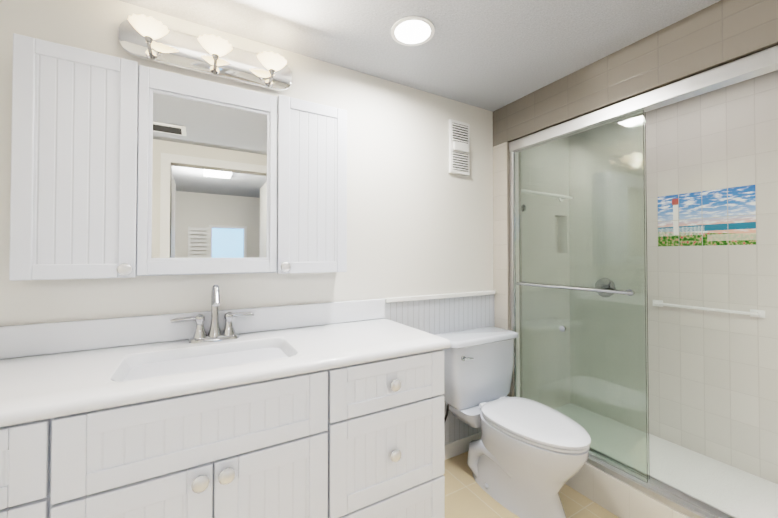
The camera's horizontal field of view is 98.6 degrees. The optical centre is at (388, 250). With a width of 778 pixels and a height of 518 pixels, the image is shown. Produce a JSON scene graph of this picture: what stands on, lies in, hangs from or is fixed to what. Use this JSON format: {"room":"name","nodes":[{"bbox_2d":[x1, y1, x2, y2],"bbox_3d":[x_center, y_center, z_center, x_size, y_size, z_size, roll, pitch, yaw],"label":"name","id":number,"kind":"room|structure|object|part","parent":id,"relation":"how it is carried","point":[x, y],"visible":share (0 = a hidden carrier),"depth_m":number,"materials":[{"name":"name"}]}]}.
{"room":"bathroom","nodes":[
{"label":"bathroom","id":0,"kind":"room"},
{"bbox_2d":[0,298,384,360],"bbox_3d":[-0.792,0.308,1.383,1.772,0.108,0.021,0,-1,-30],"label":"backsplash","id":1,"kind":"structure","parent":0,"relation":"attached to","point":[30,340],"depth_m":1.28,"materials":[{"name":"white stone"}]},
{"bbox_2d":[0,0,492,325],"bbox_3d":[-0.502,0.152,1.625,2.720,2.210,0.100,0,-1,-30],"label":"wall","id":2,"kind":"structure","parent":0,"point":[419,219],"depth_m":1.75,"materials":[{"name":"white paint"}]},
{"bbox_2d":[9,33,346,280],"bbox_3d":[-0.713,-0.291,1.363,1.131,0.780,0.150,0,-1,-30],"label":"upper cabinet","id":3,"kind":"object","parent":2,"relation":"attached to","point":[122,168],"visible":1,"depth_m":1.25,"materials":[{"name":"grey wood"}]},
{"bbox_3d":[-0.700,-0.292,1.337,0.488,0.764,0.014,0,-1,-30],"label":"frame","id":4,"kind":"part","parent":3,"relation":"part of","materials":[{"name":"white wood"}]},
{"bbox_2d":[151,93,266,257],"bbox_3d":[-0.703,-0.279,1.340,0.404,0.615,0.004,0,-1,-30],"label":"mirror","id":5,"kind":"object","parent":3,"relation":"attached to","point":[209,156],"depth_m":1.33,"materials":[{"name":"clear glass"}]},
{"bbox_2d":[117,14,291,91],"bbox_3d":[-0.711,-0.817,1.369,0.650,0.144,0.154,0,-1,-30],"label":"sconce","id":6,"kind":"object","parent":2,"relation":"attached to","point":[145,38],"visible":1,"depth_m":1.37,"materials":[{"name":"white metal"}]},
{"bbox_2d":[385,290,494,459],"bbox_3d":[0.344,0.763,2.028,0.838,1.000,0.022,0,-1,-30],"label":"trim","id":7,"kind":"structure","parent":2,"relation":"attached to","point":[457,447],"depth_m":2.05,"materials":[{"name":"white wood"}]},
{"bbox_2d":[385,294,494,444],"bbox_3d":[0.341,0.731,2.034,0.838,0.885,0.010,0,-1,-30],"label":"trim panel","id":8,"kind":"object","parent":2,"relation":"attached to","point":[439,316],"visible":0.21,"depth_m":2.04,"materials":[{"name":"white wood"}]},
{"bbox_2d":[449,119,469,175],"bbox_3d":[0.447,-0.646,2.095,0.157,0.330,0.037,0,-1,-30],"label":"air vent grille","id":9,"kind":"object","parent":2,"relation":"attached to","point":[459,147],"visible":1,"depth_m":2.08,"materials":[{"name":"white plastic"}]},
{"bbox_2d":[119,0,720,111],"bbox_3d":[0.435,-1.002,0.967,3.680,0.080,2.200,0,-1,-30],"label":"ceiling","id":10,"kind":"structure","parent":0,"point":[492,55],"depth_m":1.46,"materials":[{"name":"paint"}]},
{"bbox_2d":[391,16,434,45],"bbox_3d":[0.103,-0.952,1.456,0.190,0.005,0.190,0,-1,-30],"label":"recessed light","id":11,"kind":"object","parent":10,"relation":"in","point":[429,23],"visible":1,"depth_m":1.43,"materials":[{"name":"white"}]},
{"bbox_2d":[443,451,618,517],"bbox_3d":[0.043,1.274,0.653,2.720,0.060,2.100,0,-1,-30],"label":"floor","id":12,"kind":"structure","parent":0,"point":[467,495],"depth_m":1.68,"materials":[{"name":"tile"}]},
{"bbox_2d":[0,345,450,517],"bbox_3d":[-0.661,0.822,1.129,1.756,0.858,0.580,0,-1,-30],"label":"bathroom vanity","id":13,"kind":"object","parent":12,"relation":"on","point":[326,410],"depth_m":0.99,"materials":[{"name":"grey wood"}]},
{"bbox_2d":[0,317,450,420],"bbox_3d":[-0.659,0.376,1.149,1.772,0.034,0.559,0,-1,-30],"label":"countertop","id":14,"kind":"structure","parent":13,"relation":"on","point":[47,383],"depth_m":1.03,"materials":[{"name":"white stone"}]},
{"bbox_2d":[104,337,299,384],"bbox_3d":[-0.601,0.417,1.150,0.522,0.114,0.302,0,-1,-30],"label":"sink","id":15,"kind":"object","parent":14,"relation":"in","point":[153,362],"depth_m":1.21,"materials":[{"name":"white ceramic"}]},
{"bbox_2d":[168,285,255,344],"bbox_3d":[-0.684,0.247,1.316,0.301,0.227,0.158,0,-1,-30],"label":"faucet","id":16,"kind":"object","parent":14,"relation":"on","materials":[{"name":"silver metal"}]},
{"bbox_2d":[435,326,590,517],"bbox_3d":[0.627,0.875,1.742,0.577,0.772,0.773,0,-1,-30],"label":"toilet","id":17,"kind":"object","parent":12,"relation":"on","point":[527,458],"visible":0.88,"depth_m":1.68,"materials":[{"name":"white ceramic"}]},
{"bbox_3d":[0.427,0.585,1.824,0.073,0.026,0.023,0,-1,-30],"label":"lever","id":18,"kind":"part","parent":17,"relation":"part of","materials":[{"name":"silver metal"}]},
{"bbox_3d":[0.515,0.510,1.995,0.524,0.036,0.222,0,-1,-30],"label":"lid","id":19,"kind":"part","parent":17,"relation":"part of","materials":[{"name":"white ceramic"}]},
{"bbox_3d":[0.514,0.703,1.995,0.500,0.347,0.196,0,-1,-30],"label":"tank","id":20,"kind":"part","parent":17,"relation":"part of","materials":[{"name":"white ceramic"}]},
{"bbox_3d":[0.709,0.840,1.652,0.368,0.044,0.535,0,-1,-30],"label":"seat","id":21,"kind":"part","parent":17,"relation":"part of","materials":[{"name":"white plastic"}]},
{"bbox_2d":[565,462,689,517],"bbox_3d":[1.137,1.172,1.624,0.140,0.170,1.500,0,-1,-30],"label":"sill","id":22,"kind":"structure","parent":12,"relation":"on","point":[614,495],"depth_m":1.58,"materials":[{"name":"tile"}]},
{"bbox_2d":[493,142,510,396],"bbox_3d":[1.137,0.187,1.638,0.140,1.800,1.500,0,-1,-30],"label":"column","id":23,"kind":"structure","parent":22,"relation":"on","point":[501,220],"depth_m":2.19,"materials":[{"name":"tile"}]},
{"bbox_2d":[509,45,777,517],"bbox_3d":[1.117,0.188,1.627,0.109,1.797,1.258,0,-1,-30],"label":"shower door","id":24,"kind":"structure","parent":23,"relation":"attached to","point":[578,269],"depth_m":1.71,"materials":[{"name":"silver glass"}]},
{"bbox_3d":[0.986,0.205,1.829,0.006,1.690,0.718,0,-1,-30],"label":"glass","id":25,"kind":"part","parent":24,"relation":"part of","materials":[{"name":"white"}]},
{"bbox_3d":[1.018,0.205,1.847,0.006,1.690,0.700,0,-1,-30],"label":"glass","id":26,"kind":"part","parent":24,"relation":"part of","materials":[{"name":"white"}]},
{"bbox_2d":[493,0,777,146],"bbox_3d":[1.137,-0.833,1.652,0.140,0.240,1.500,0,-1,-30],"label":"soffit beam","id":27,"kind":"structure","parent":0,"point":[719,33],"depth_m":1.47,"materials":[{"name":"tile"}]},
{"bbox_2d":[646,70,777,483],"bbox_3d":[1.891,0.158,2.011,0.100,2.210,1.600,0,-1,-30],"label":"wall","id":28,"kind":"structure","parent":0,"point":[712,192],"depth_m":1.92,"materials":[{"name":"tile"}]},
{"bbox_2d":[653,300,764,317],"bbox_3d":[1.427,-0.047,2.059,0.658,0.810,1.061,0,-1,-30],"label":"grab rail","id":29,"kind":"object","parent":28,"relation":"attached to","point":[751,313],"visible":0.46,"depth_m":1.89,"materials":[{"name":"white ceramic"}]},
{"bbox_2d":[649,434,777,517],"bbox_3d":[1.510,1.230,1.837,0.720,0.060,1.500,0,-1,-30],"label":"shower floor","id":30,"kind":"structure","parent":0,"point":[732,491],"depth_m":1.74,"materials":[{"name":"white ceramic"}]}
]}

